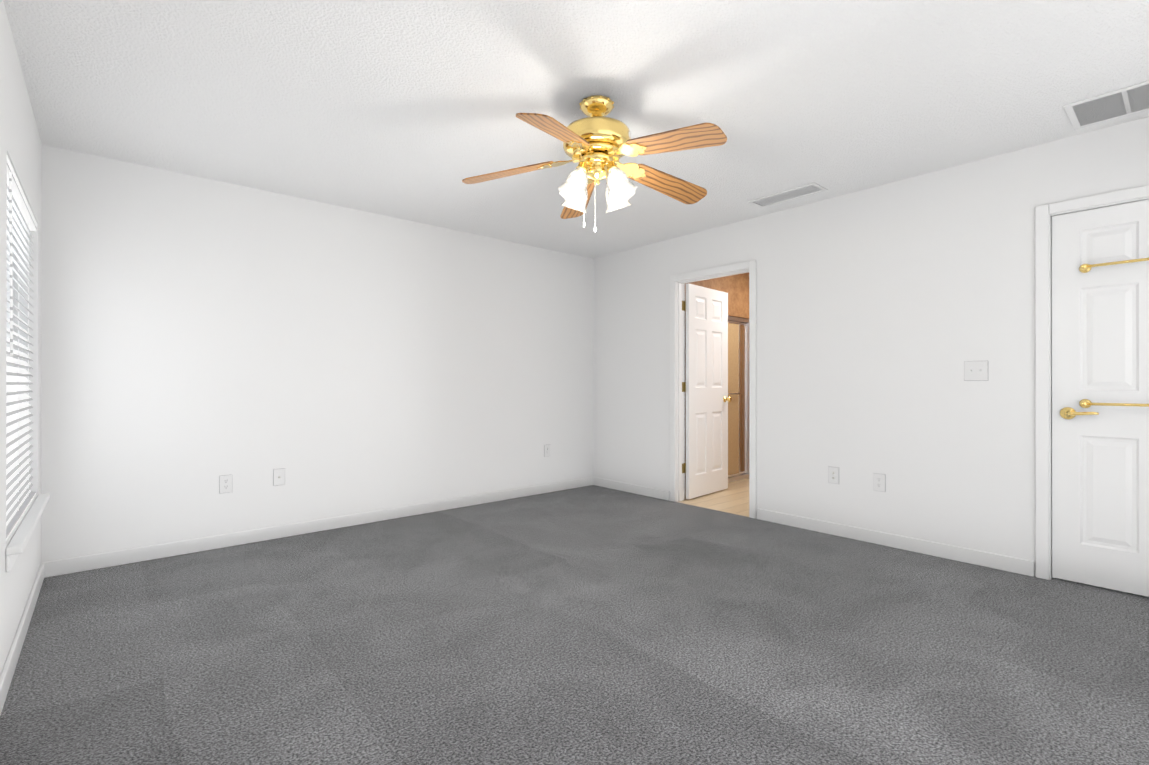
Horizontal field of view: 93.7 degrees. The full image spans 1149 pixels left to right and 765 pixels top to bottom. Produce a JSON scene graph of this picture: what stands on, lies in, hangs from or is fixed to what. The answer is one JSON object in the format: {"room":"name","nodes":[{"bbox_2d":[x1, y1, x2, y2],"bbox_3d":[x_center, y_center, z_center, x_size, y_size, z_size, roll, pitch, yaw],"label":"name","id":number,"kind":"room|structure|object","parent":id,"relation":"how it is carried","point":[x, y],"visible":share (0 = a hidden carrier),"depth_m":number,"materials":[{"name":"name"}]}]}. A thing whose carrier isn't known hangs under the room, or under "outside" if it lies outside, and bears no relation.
{"room":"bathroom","nodes":[
{"label":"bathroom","id":0,"kind":"room"},
{"bbox_2d":[0,0,41,675],"bbox_3d":[-1.525,-0.124,1.183,0.200,2.440,4.720,0,0,-41],"label":"wall","id":1,"kind":"structure","parent":0,"point":[20,144],"depth_m":2.29,"materials":[{"name":"white paint"}]},
{"bbox_2d":[7,215,13,375],"bbox_3d":[-2.554,-0.127,2.336,0.060,1.448,1.188,0,0,-41],"label":"window","id":2,"kind":"structure","parent":1,"relation":"in","point":[8,295],"depth_m":2.76,"materials":[{"name":"white"}]},
{"bbox_2d":[6,155,36,539],"bbox_3d":[-2.484,-0.128,2.397,0.066,1.444,1.182,0,0,-41],"label":"window blinds","id":3,"kind":"object","parent":1,"relation":"attached to","point":[20,494],"visible":0.75,"depth_m":2.40,"materials":[{"name":"white plastic"}]},
{"bbox_2d":[0,561,51,715],"bbox_3d":[-1.443,1.052,1.254,0.018,0.088,4.720,0,0,-41],"label":"baseboard","id":4,"kind":"structure","parent":1,"relation":"attached to","point":[45,570],"depth_m":2.21,"materials":[{"name":"white wood"}]},
{"bbox_2d":[6,493,49,571],"bbox_3d":[-2.483,0.644,2.404,0.133,0.092,1.250,0,0,-41],"label":"window sill","id":5,"kind":"structure","parent":1,"relation":"attached to","point":[17,540],"depth_m":2.19,"materials":[{"name":"white wood"}]},
{"bbox_2d":[41,144,592,562],"bbox_3d":[-1.493,-0.119,4.472,4.565,2.440,0.200,0,0,-41],"label":"wall","id":6,"kind":"structure","parent":0,"point":[200,335],"depth_m":3.80,"materials":[{"name":"white paint"}]},
{"bbox_2d":[219,475,231,493],"bbox_3d":[-2.332,0.680,3.603,0.075,0.119,0.009,0,0,-41],"label":"electrical outlet","id":7,"kind":"object","parent":6,"relation":"attached to","point":[225,483],"visible":1,"depth_m":3.60,"materials":[{"name":"white plastic"}]},
{"bbox_2d":[273,468,284,485],"bbox_3d":[-2.088,0.670,3.810,0.075,0.119,0.016,0,0,-41],"label":"outlet","id":8,"kind":"object","parent":6,"relation":"attached to","point":[278,477],"visible":1,"depth_m":3.81,"materials":[{"name":"white plastic"}]},
{"bbox_2d":[52,477,591,576],"bbox_3d":[-1.380,1.057,4.424,4.215,0.088,0.018,0,0,-41],"label":"baseboard","id":9,"kind":"structure","parent":6,"relation":"attached to","point":[176,548],"depth_m":3.81,"materials":[{"name":"white wood"}]},
{"bbox_2d":[544,444,549,456],"bbox_3d":[-0.272,0.682,5.394,0.075,0.119,0.009,0,0,-41],"label":"electrical outlet","id":10,"kind":"object","parent":6,"relation":"attached to","point":[546,450],"visible":1,"depth_m":5.39,"materials":[{"name":"white plastic"}]},
{"bbox_2d":[0,485,1148,764],"bbox_3d":[0.076,1.158,2.574,4.445,0.120,5.120,0,0,-41],"label":"floor carpet","id":11,"kind":"object","parent":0,"point":[592,625],"visible":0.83,"depth_m":2.19,"materials":[{"name":"grey carpet"}]},
{"bbox_2d":[3,0,1148,258],"bbox_3d":[0.931,-1.400,3.786,7.320,0.120,5.820,0,0,-41],"label":"ceiling","id":12,"kind":"structure","parent":0,"point":[409,110],"depth_m":2.48,"materials":[{"name":"white paint"}]},
{"bbox_2d":[462,95,726,231],"bbox_3d":[0.142,-1.031,2.569,1.267,0.621,1.248,0,0,-41],"label":"fan","id":13,"kind":"object","parent":12,"relation":"hanging from","point":[597,144],"visible":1,"depth_m":2.50,"materials":[{"name":"brown wood"}]},
{"bbox_2d":[748,182,827,207],"bbox_3d":[1.518,-1.335,3.858,0.200,0.010,0.500,0,0,-41],"label":"ceiling vent","id":14,"kind":"object","parent":12,"relation":"in","point":[792,194],"visible":0.98,"depth_m":3.84,"materials":[{"name":"white metal"}]},
{"bbox_2d":[1063,80,1148,129],"bbox_3d":[2.771,-1.337,2.417,0.370,0.011,0.820,0,0,-41],"label":"ceiling vent","id":15,"kind":"object","parent":12,"relation":"in","point":[1114,104],"visible":1,"depth_m":2.60,"materials":[{"name":"white metal"}]},
{"bbox_2d":[685,272,748,491],"bbox_3d":[1.841,-0.116,6.125,2.635,2.440,0.120,0,0,-41],"label":"wall","id":16,"kind":"structure","parent":0,"point":[735,288],"depth_m":5.95,"materials":[{"name":"brown paint"}]},
{"bbox_2d":[593,117,1148,576],"bbox_3d":[1.799,-0.119,4.074,0.120,2.440,4.720,0,0,-41],"label":"wall","id":17,"kind":"structure","parent":0,"point":[885,311],"depth_m":3.63,"materials":[{"name":"white paint"}]},
{"bbox_2d":[592,477,669,500],"bbox_3d":[0.557,1.058,5.398,0.014,0.088,1.010,0,0,-41],"label":"baseboard","id":18,"kind":"structure","parent":17,"relation":"attached to","point":[632,488],"depth_m":5.36,"materials":[{"name":"white wood"}]},
{"bbox_2d":[682,283,731,498],"bbox_3d":[1.278,0.083,5.308,0.791,2.015,0.178,0,0,-41],"label":"door","id":19,"kind":"structure","parent":17,"relation":"in","point":[708,399],"depth_m":5.26,"materials":[{"name":"white wood"}]},
{"bbox_2d":[670,260,755,518],"bbox_3d":[1.231,0.055,4.726,0.152,2.093,0.876,0,0,-41],"label":"door frame","id":20,"kind":"structure","parent":17,"relation":"attached to","point":[677,394],"depth_m":4.97,"materials":[{"name":"white wood"}]},
{"bbox_2d":[828,466,838,483],"bbox_3d":[1.869,0.670,3.889,0.016,0.119,0.075,0,0,-41],"label":"jack","id":21,"kind":"object","parent":17,"relation":"attached to","point":[833,474],"visible":1,"depth_m":3.89,"materials":[{"name":"white plastic"}]},
{"bbox_2d":[874,473,885,491],"bbox_3d":[2.071,0.680,3.661,0.009,0.119,0.075,0,0,-41],"label":"electrical outlet","id":22,"kind":"object","parent":17,"relation":"attached to","point":[879,482],"visible":1,"depth_m":3.65,"materials":[{"name":"white plastic"}]},
{"bbox_2d":[757,508,1033,576],"bbox_3d":[2.037,1.056,3.697,0.014,0.088,1.720,0,0,-41],"label":"baseboard","id":23,"kind":"structure","parent":17,"relation":"attached to","point":[986,559],"depth_m":3.52,"materials":[{"name":"white wood"}]},
{"bbox_2d":[964,361,987,380],"bbox_3d":[2.422,-0.071,3.251,0.020,0.119,0.119,0,0,-41],"label":"switch plate","id":24,"kind":"object","parent":17,"relation":"attached to","point":[975,370],"visible":1,"depth_m":3.25,"materials":[{"name":"white plastic"}]},
{"bbox_2d":[1035,185,1148,579],"bbox_3d":[2.948,0.052,2.741,0.137,2.093,0.906,0,0,-41],"label":"door frame","id":25,"kind":"structure","parent":17,"relation":"attached to","point":[1044,214],"depth_m":3.01,"materials":[{"name":"white wood"}]},
{"bbox_2d":[1052,199,1148,596],"bbox_3d":[2.907,0.079,2.705,0.111,2.015,0.774,0,0,-41],"label":"door","id":26,"kind":"structure","parent":17,"relation":"in","point":[1100,397],"depth_m":2.86,"materials":[{"name":"white wood"}]},
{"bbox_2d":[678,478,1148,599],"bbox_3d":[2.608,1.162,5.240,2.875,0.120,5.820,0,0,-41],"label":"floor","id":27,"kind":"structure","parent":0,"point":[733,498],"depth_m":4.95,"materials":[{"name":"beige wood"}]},
{"bbox_2d":[728,316,748,482],"bbox_3d":[1.615,0.185,5.877,1.094,1.837,0.098,0,0,-41],"label":"shower enclosure","id":28,"kind":"object","parent":27,"relation":"on","point":[738,394],"visible":0.44,"depth_m":6.08,"materials":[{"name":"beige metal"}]}
]}

